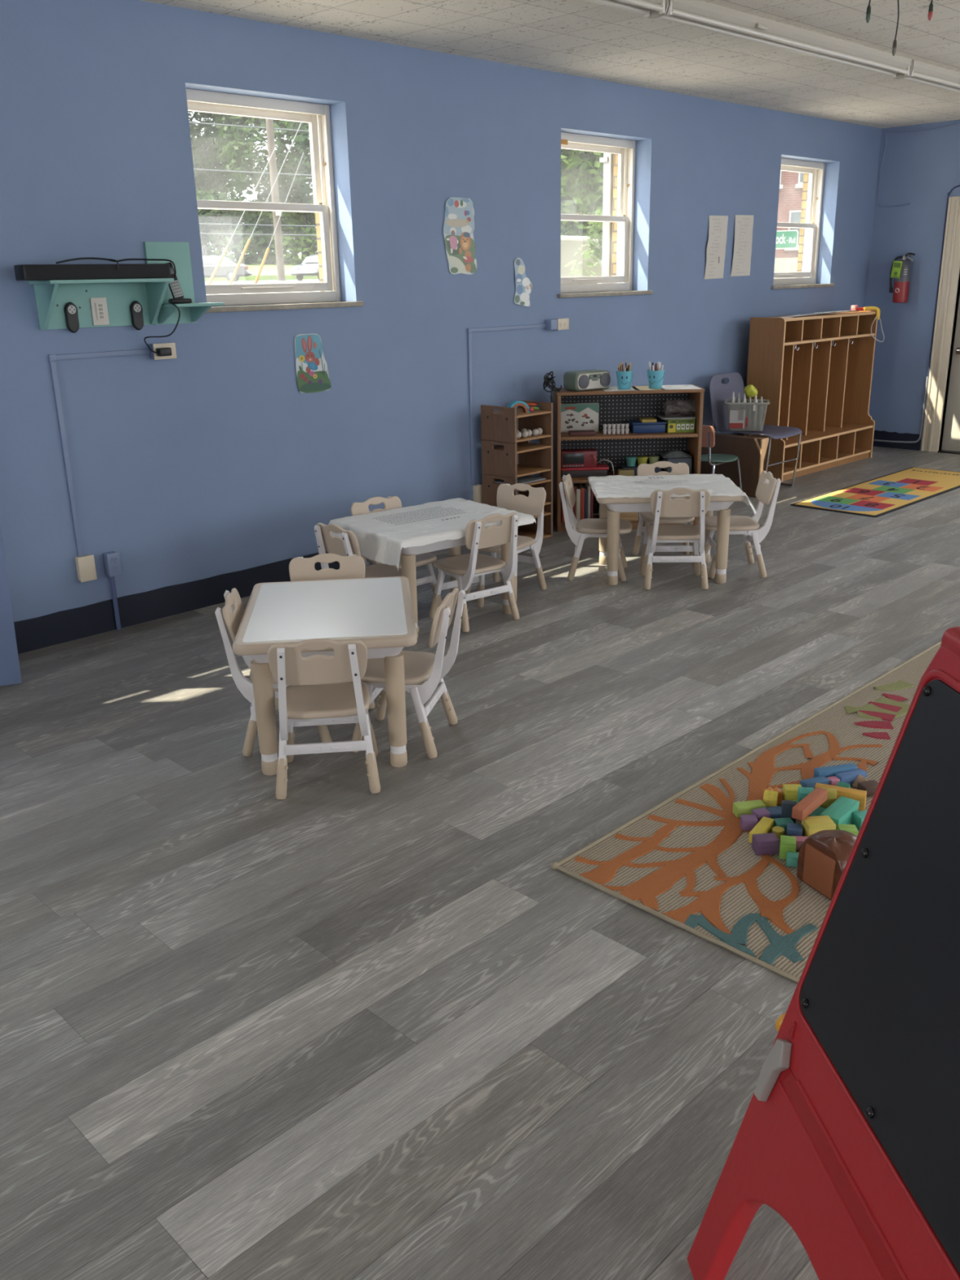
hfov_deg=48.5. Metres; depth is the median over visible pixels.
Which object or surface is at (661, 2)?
socket
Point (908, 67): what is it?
socket
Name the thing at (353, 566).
chair
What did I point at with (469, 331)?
raceway
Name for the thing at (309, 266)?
car
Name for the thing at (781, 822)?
wooden block
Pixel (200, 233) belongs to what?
power line
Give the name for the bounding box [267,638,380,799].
chair
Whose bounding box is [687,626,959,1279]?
easel
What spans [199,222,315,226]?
power line
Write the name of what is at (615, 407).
bookshelf
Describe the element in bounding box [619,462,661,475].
storage box
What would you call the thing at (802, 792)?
wooden block
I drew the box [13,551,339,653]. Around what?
baseboard
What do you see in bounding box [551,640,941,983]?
area rug
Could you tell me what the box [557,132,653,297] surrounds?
window
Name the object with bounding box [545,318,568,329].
outlet
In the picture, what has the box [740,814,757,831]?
wooden block
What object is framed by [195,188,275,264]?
bush
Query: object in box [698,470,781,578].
chair
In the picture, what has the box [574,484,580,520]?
picture book
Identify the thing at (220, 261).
guy wire
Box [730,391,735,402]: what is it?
glue bottle
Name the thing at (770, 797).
wooden block
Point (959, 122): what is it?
wire
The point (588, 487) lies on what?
picture book
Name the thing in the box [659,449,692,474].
bin
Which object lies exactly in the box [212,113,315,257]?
tree
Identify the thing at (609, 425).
cup
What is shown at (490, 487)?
bin
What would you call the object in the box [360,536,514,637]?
table
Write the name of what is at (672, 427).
print
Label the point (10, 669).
partition panel
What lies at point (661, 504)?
chair
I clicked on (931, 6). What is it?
socket
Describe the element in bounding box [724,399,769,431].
plastic bin
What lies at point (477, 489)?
junction box
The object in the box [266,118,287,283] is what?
utility pole
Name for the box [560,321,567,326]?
receptacle
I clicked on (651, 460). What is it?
pot
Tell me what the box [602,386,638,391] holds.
paper sheet
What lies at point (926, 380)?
conduit
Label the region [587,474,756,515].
tablecloth
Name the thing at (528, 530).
shelf
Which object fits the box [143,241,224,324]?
corner shelf
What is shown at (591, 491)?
picture book
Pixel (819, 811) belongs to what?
wooden block
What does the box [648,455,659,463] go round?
tub
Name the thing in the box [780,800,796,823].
wooden block
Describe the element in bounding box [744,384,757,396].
ball
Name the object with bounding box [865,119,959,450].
wall
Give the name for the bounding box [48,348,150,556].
raceway
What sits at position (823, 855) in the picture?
container
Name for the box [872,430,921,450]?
baseboard
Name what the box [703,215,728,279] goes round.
paper notice
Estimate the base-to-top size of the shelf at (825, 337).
0.020 m
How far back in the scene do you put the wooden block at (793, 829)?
3.07 m
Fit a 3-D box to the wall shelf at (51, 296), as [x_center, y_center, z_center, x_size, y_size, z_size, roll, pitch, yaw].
[-1.645,-1.480,4.686,0.215,0.201,0.570,17,26,42]
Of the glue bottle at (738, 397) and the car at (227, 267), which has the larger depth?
the car at (227, 267)
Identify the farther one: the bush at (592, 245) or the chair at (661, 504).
the bush at (592, 245)
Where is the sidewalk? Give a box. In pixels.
[212,277,787,294]
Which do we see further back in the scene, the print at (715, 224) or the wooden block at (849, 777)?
the print at (715, 224)
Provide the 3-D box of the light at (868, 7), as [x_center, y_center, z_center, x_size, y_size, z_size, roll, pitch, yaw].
[1.447,-2.496,4.038,0.188,0.276,0.018,-4,19,-9]
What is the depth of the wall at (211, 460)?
5.66 m
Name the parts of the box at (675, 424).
lid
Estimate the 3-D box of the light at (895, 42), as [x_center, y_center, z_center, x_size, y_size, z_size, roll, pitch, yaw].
[1.692,-2.556,4.310,0.017,0.346,0.021,17,26,42]
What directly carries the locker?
on the floor
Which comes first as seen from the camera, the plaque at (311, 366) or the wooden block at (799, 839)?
the wooden block at (799, 839)
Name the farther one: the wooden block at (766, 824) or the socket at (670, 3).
the socket at (670, 3)
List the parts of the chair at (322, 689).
frame, leg, leg, backrest, seat frame, seat, frame, leg, leg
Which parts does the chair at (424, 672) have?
leg, seat frame, seat, leg, frame, leg, backrest, frame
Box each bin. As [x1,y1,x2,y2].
[480,400,552,443]
[481,436,552,478]
[482,471,552,506]
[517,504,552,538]
[628,417,666,433]
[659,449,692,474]
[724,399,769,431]
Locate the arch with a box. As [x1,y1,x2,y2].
[506,400,529,413]
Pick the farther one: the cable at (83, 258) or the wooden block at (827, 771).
the cable at (83, 258)
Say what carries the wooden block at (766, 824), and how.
on the area rug at (686, 861)
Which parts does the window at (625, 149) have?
sash, sash, sill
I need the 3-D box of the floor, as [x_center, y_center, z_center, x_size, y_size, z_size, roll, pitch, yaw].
[0.783,0.999,1.987,8.343,0.060,16.270,17,26,42]
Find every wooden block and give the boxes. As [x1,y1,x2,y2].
[732,800,765,817]
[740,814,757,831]
[748,816,773,842]
[751,807,770,822]
[751,832,779,855]
[763,790,777,807]
[764,786,783,804]
[765,805,781,818]
[771,826,784,839]
[773,817,794,832]
[779,835,795,859]
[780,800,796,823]
[782,784,801,800]
[786,822,802,835]
[786,851,799,866]
[791,786,827,821]
[792,835,808,850]
[797,786,813,802]
[800,775,830,789]
[801,815,835,836]
[810,806,826,816]
[813,763,857,777]
[814,782,866,810]
[819,786,836,808]
[820,795,859,829]
[826,776,839,786]
[835,768,866,785]
[836,824,858,835]
[837,781,850,788]
[851,809,867,830]
[852,773,867,788]
[857,779,878,795]
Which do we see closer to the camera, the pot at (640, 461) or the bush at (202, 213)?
the pot at (640, 461)
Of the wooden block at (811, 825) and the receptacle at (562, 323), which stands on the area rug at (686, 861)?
the wooden block at (811, 825)
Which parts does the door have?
handle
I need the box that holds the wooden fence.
[201,244,207,256]
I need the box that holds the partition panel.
[0,524,22,685]
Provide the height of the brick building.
9.000 m
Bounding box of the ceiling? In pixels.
[140,0,959,128]
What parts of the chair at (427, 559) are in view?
backrest, seat, leg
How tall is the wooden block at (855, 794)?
0.055 m
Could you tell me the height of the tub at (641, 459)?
0.059 m
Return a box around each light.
[311,266,318,269]
[586,0,668,17]
[650,0,913,78]
[865,0,871,22]
[892,0,899,56]
[895,59,959,93]
[928,0,933,20]
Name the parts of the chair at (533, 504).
leg, seat, leg, backrest, seat frame, leg, frame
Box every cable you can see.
[55,257,176,276]
[927,184,959,377]
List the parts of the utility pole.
tag plate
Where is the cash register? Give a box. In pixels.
[560,448,614,477]
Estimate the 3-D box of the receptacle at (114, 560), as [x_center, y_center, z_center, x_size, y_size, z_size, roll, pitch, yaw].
[-1.725,-0.356,5.031,0.002,0.075,0.033,17,26,42]
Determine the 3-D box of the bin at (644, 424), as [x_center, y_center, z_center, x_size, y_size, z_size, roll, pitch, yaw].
[1.085,-1.397,6.908,0.218,0.088,0.178,-2,19,-1]
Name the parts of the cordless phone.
keypad plate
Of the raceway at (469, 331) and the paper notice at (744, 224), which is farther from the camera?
the paper notice at (744, 224)
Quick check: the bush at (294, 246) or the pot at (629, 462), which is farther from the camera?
the bush at (294, 246)
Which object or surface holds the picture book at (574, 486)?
on the bookshelf at (615, 407)
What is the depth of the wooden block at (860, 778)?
3.39 m
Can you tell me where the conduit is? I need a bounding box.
[873,376,928,443]
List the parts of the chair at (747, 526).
leg, seat, seat frame, leg, leg, frame, frame, backrest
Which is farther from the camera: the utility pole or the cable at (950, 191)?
the utility pole
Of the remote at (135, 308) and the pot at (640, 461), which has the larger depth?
the pot at (640, 461)
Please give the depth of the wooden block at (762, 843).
3.01 m
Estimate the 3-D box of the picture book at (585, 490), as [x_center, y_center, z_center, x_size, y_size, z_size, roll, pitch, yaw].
[0.694,-0.905,7.064,0.017,0.201,0.170,-2,19,-1]
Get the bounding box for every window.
[186,88,364,312]
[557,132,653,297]
[771,157,834,288]
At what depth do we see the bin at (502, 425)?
6.50 m
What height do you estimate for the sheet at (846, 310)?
0.004 m
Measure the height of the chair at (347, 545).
0.550 m
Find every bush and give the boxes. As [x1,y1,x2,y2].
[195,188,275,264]
[197,209,213,254]
[248,192,317,265]
[563,208,602,284]
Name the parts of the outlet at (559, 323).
plate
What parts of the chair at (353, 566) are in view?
backrest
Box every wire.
[143,302,180,353]
[207,148,275,284]
[228,123,301,284]
[253,152,303,284]
[877,133,910,207]
[883,121,959,133]
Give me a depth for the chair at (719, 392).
8.11 m
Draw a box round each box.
[75,554,97,582]
[472,484,482,502]
[560,402,599,432]
[568,430,595,435]
[597,506,638,520]
[617,468,634,475]
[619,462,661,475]
[657,414,696,432]
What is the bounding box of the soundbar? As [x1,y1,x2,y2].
[13,263,170,280]
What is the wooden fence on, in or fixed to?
on the lawn
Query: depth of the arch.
6.46 m
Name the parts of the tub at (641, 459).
lid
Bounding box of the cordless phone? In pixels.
[164,262,191,303]
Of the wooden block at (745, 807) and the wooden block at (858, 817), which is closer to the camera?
the wooden block at (858, 817)
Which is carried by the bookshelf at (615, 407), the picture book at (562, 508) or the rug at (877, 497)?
the picture book at (562, 508)
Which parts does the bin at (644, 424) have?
lid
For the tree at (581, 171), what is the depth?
19.95 m
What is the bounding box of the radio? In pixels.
[542,368,610,408]
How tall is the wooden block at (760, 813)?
0.034 m
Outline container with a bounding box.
[796,829,857,900]
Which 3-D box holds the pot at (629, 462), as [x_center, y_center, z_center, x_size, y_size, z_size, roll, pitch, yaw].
[0.990,-1.164,6.979,0.066,0.045,0.066,-2,19,-1]
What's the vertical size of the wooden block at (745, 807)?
0.035 m
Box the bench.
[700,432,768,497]
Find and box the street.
[204,279,319,284]
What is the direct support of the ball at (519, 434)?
on the bin at (502, 425)
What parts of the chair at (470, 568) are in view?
leg, leg, frame, seat, seat frame, leg, backrest, leg, frame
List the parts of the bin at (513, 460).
panel, panel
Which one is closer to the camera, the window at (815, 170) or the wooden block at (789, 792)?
the wooden block at (789, 792)
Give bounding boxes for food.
[526,403,537,406]
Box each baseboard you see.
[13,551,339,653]
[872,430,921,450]
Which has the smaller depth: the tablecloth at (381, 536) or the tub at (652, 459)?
the tablecloth at (381, 536)
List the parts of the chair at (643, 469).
leg, leg, backrest, seat, seat frame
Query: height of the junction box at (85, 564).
0.118 m
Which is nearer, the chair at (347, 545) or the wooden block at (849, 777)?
the wooden block at (849, 777)
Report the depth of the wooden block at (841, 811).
3.15 m
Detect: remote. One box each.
[63,302,79,333]
[129,300,143,330]
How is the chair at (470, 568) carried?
on the floor
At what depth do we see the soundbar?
4.53 m
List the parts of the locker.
panel, bench seat, panel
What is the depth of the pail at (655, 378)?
6.71 m
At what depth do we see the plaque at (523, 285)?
6.60 m
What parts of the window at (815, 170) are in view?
sash, sash, sill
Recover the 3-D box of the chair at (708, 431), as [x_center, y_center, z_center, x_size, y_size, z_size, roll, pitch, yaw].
[1.695,-1.308,7.767,0.316,0.566,0.449,17,26,42]
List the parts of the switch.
rocker frame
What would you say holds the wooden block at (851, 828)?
on the area rug at (686, 861)
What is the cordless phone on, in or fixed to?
on the corner shelf at (179, 252)
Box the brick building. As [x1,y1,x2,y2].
[563,170,804,272]
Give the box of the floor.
[0,445,959,1279]
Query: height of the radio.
0.230 m
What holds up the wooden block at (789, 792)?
on the area rug at (686, 861)
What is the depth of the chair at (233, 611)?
3.69 m
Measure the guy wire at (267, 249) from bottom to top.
4.736 m
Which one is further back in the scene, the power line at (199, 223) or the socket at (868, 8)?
the power line at (199, 223)
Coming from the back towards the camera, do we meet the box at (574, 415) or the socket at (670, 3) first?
the box at (574, 415)
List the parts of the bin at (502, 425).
panel, panel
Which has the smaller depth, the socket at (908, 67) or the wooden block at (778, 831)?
the wooden block at (778, 831)
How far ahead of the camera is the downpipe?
7.84 m
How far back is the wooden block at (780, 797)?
3.30 m
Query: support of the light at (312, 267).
attached to the car at (309, 266)
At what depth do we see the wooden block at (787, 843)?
2.98 m
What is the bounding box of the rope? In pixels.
[850,305,884,342]
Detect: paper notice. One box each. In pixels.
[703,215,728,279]
[730,214,753,276]
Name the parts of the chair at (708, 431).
backrest, leg, seat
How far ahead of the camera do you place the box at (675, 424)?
6.82 m
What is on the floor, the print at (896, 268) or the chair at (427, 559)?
the chair at (427, 559)
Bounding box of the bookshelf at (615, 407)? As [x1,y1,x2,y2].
[552,384,704,531]
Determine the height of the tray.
0.010 m
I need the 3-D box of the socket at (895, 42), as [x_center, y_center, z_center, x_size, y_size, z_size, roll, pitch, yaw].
[1.694,-2.436,4.349,0.017,0.032,0.017,17,26,42]
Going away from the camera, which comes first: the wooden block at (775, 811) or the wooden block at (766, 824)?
the wooden block at (766, 824)
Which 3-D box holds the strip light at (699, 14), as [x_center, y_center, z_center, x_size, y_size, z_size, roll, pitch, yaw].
[1.656,-3.104,5.529,0.126,0.088,2.438,17,26,42]
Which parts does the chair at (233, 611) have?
backrest, frame, frame, leg, seat, seat frame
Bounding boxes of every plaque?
[293,333,331,393]
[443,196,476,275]
[513,257,532,306]
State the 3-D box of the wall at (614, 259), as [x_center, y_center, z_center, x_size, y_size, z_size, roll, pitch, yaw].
[-2.413,-2.023,4.320,0.054,2.500,16.720,17,26,42]
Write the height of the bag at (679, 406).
0.106 m
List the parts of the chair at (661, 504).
leg, leg, frame, seat, seat frame, backrest, leg, frame, leg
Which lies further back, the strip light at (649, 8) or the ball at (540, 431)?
the ball at (540, 431)
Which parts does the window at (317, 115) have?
sash, sash, sill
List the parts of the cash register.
cord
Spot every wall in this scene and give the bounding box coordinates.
[0,0,881,622]
[315,153,808,283]
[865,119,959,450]
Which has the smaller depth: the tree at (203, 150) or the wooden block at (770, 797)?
the wooden block at (770, 797)
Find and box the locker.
[743,310,877,482]
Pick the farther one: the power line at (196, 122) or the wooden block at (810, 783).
the power line at (196, 122)
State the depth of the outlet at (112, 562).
5.03 m
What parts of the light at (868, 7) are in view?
bulb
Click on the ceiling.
(585, 38)
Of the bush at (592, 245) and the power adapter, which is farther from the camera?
the bush at (592, 245)
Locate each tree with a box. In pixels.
[187,111,243,196]
[190,124,255,200]
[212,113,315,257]
[560,148,604,255]
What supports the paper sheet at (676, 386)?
on the bookshelf at (615, 407)
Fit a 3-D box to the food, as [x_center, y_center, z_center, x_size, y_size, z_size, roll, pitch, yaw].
[0.314,-1.454,6.577,0.094,0.020,0.020,-4,19,-9]
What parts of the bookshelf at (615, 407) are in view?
panel, shelf, shelf, shelf, panel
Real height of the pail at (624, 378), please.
0.112 m
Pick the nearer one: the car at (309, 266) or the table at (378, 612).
the table at (378, 612)
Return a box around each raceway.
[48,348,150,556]
[466,323,546,485]
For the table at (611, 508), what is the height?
0.489 m
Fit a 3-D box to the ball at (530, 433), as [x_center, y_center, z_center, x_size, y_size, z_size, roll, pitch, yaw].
[0.298,-1.269,6.529,0.043,0.043,0.043,17,26,42]
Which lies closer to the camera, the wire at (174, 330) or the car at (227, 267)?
the wire at (174, 330)
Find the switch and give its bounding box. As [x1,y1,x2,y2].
[89,297,109,325]
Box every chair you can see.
[214,587,332,756]
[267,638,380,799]
[288,553,374,709]
[314,522,418,631]
[351,496,442,606]
[351,587,465,758]
[429,512,519,631]
[465,483,546,601]
[559,474,631,581]
[632,461,694,566]
[640,487,710,589]
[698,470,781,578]
[700,425,742,490]
[708,372,802,486]
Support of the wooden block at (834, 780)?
on the area rug at (686, 861)
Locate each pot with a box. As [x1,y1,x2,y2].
[626,459,635,466]
[637,458,647,465]
[648,458,658,463]
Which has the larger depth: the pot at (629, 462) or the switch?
the pot at (629, 462)
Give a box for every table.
[232,576,417,775]
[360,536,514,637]
[588,482,744,585]
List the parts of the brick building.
stone sill, stone sill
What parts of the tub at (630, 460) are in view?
lid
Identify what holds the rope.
on the locker
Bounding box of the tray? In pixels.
[494,475,545,484]
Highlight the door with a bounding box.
[920,195,959,454]
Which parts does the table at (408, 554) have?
leg, leg, leg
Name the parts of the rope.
pink handle, yellow handle, white cord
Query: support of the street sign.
on the sidewalk
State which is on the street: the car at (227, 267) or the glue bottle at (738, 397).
the car at (227, 267)
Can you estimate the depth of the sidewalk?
20.43 m
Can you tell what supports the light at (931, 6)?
hanging from the ceiling
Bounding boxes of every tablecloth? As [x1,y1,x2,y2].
[328,497,536,570]
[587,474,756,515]
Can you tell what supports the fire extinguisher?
attached to the wall at (920, 169)
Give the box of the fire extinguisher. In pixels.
[888,252,915,302]
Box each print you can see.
[667,419,693,432]
[708,218,721,268]
[735,224,748,272]
[892,262,901,277]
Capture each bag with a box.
[662,399,696,415]
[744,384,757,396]
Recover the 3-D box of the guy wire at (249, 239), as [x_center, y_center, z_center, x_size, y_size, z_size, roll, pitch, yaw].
[-8.091,-16.429,40.130,3.357,5.995,0.107,-5,19,-11]
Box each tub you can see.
[625,456,636,466]
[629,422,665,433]
[636,455,648,465]
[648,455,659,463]
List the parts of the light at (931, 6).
bulb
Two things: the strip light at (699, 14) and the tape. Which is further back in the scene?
the tape
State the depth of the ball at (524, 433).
6.47 m
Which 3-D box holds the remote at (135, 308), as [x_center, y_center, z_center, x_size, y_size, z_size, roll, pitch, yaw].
[-1.569,-1.486,4.877,0.026,0.130,0.056,17,26,42]
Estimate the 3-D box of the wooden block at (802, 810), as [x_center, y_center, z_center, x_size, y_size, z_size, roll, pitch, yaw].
[0.970,0.481,3.133,0.034,0.034,0.170,14,24,39]
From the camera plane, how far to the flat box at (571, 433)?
6.80 m
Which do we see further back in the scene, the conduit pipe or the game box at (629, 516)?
the game box at (629, 516)
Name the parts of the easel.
knob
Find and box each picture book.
[560,485,565,521]
[572,483,576,515]
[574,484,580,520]
[577,484,584,519]
[583,485,587,519]
[585,483,591,518]
[590,488,593,518]
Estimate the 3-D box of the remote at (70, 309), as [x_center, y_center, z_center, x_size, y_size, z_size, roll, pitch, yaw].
[-1.788,-1.414,4.669,0.026,0.130,0.056,17,26,42]
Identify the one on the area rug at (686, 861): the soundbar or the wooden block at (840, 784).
the wooden block at (840, 784)
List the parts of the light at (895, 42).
bulb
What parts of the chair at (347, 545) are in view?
frame, backrest, frame, seat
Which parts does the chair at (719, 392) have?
backrest, sled leg, seat, sled leg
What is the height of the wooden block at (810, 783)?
0.030 m
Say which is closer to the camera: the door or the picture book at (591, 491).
the picture book at (591, 491)
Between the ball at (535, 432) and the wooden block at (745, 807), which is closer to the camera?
the wooden block at (745, 807)
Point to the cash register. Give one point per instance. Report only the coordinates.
(576, 462)
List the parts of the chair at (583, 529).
backrest, frame, frame, leg, seat frame, seat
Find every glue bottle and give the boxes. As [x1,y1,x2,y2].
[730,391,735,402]
[736,392,741,402]
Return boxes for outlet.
[102,551,122,577]
[148,342,176,359]
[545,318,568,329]
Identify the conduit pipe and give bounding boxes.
[109,576,121,630]
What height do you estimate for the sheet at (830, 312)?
0.005 m
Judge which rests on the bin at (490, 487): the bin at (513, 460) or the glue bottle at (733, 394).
the bin at (513, 460)
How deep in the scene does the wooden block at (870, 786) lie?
3.34 m
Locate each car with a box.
[202,255,253,281]
[289,254,319,280]
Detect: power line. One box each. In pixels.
[189,121,309,132]
[193,168,311,176]
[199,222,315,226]
[200,232,316,235]
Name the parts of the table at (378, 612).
leg, leg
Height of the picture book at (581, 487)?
0.217 m
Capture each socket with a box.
[658,0,665,13]
[667,1,672,15]
[866,4,871,13]
[892,39,897,48]
[904,65,910,75]
[928,1,933,11]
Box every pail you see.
[615,369,633,389]
[646,369,664,388]
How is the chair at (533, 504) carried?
on the floor
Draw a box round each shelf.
[28,278,173,329]
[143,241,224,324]
[784,333,871,342]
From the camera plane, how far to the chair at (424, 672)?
3.71 m
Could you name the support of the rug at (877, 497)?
on the floor
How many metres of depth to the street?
56.16 m
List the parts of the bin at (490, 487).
panel, panel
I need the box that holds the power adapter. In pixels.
[155,347,172,355]
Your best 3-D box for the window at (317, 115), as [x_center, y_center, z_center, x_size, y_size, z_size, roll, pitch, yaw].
[-1.081,-2.192,5.376,0.275,0.999,0.980,17,26,42]
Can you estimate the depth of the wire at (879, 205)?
9.40 m
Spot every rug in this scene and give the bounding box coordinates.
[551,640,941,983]
[790,466,959,517]
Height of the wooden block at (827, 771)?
0.042 m
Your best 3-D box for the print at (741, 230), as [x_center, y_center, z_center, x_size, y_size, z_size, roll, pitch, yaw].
[2.021,-3.033,8.194,0.008,0.392,0.193,16,25,42]
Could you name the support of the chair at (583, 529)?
on the floor
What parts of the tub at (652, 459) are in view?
lid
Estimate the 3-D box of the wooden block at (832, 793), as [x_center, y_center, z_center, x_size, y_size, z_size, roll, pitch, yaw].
[1.059,0.488,3.241,0.045,0.070,0.032,4,20,16]
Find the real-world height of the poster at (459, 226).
0.422 m
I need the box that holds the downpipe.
[600,152,613,275]
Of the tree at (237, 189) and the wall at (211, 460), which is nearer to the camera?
the wall at (211, 460)
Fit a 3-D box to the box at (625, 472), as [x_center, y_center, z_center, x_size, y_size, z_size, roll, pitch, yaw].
[0.944,-1.078,6.891,0.100,0.050,0.060,-2,19,-1]
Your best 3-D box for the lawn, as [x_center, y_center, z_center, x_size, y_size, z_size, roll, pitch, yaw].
[-46.834,-34.391,97.290,88.000,4.200,200.000,17,26,42]
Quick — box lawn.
[204,253,318,281]
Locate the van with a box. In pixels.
[560,235,602,277]
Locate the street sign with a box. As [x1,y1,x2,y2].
[775,229,798,248]
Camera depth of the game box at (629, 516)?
6.99 m
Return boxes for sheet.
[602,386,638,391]
[631,386,661,390]
[662,384,700,389]
[789,311,835,315]
[820,310,853,313]
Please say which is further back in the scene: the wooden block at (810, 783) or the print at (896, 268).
the print at (896, 268)
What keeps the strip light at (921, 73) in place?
attached to the ceiling
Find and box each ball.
[516,431,521,438]
[521,430,528,437]
[525,429,532,436]
[532,428,538,435]
[537,427,542,435]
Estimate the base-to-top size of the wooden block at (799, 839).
0.030 m
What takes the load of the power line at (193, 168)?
attached to the utility pole
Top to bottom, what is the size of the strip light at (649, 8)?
0.088 m
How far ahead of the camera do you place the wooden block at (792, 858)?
2.95 m
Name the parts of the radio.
power cord, panel, control panel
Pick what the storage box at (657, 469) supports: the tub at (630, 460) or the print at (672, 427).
the tub at (630, 460)
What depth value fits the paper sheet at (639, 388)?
6.75 m
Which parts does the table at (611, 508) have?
leg, leg, leg, leg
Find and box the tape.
[560,138,568,144]
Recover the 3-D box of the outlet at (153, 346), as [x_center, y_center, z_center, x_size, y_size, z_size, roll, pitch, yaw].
[-1.492,-1.357,5.005,0.054,0.072,0.115,17,26,42]
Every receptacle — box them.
[111,556,118,572]
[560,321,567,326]
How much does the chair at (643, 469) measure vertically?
0.550 m

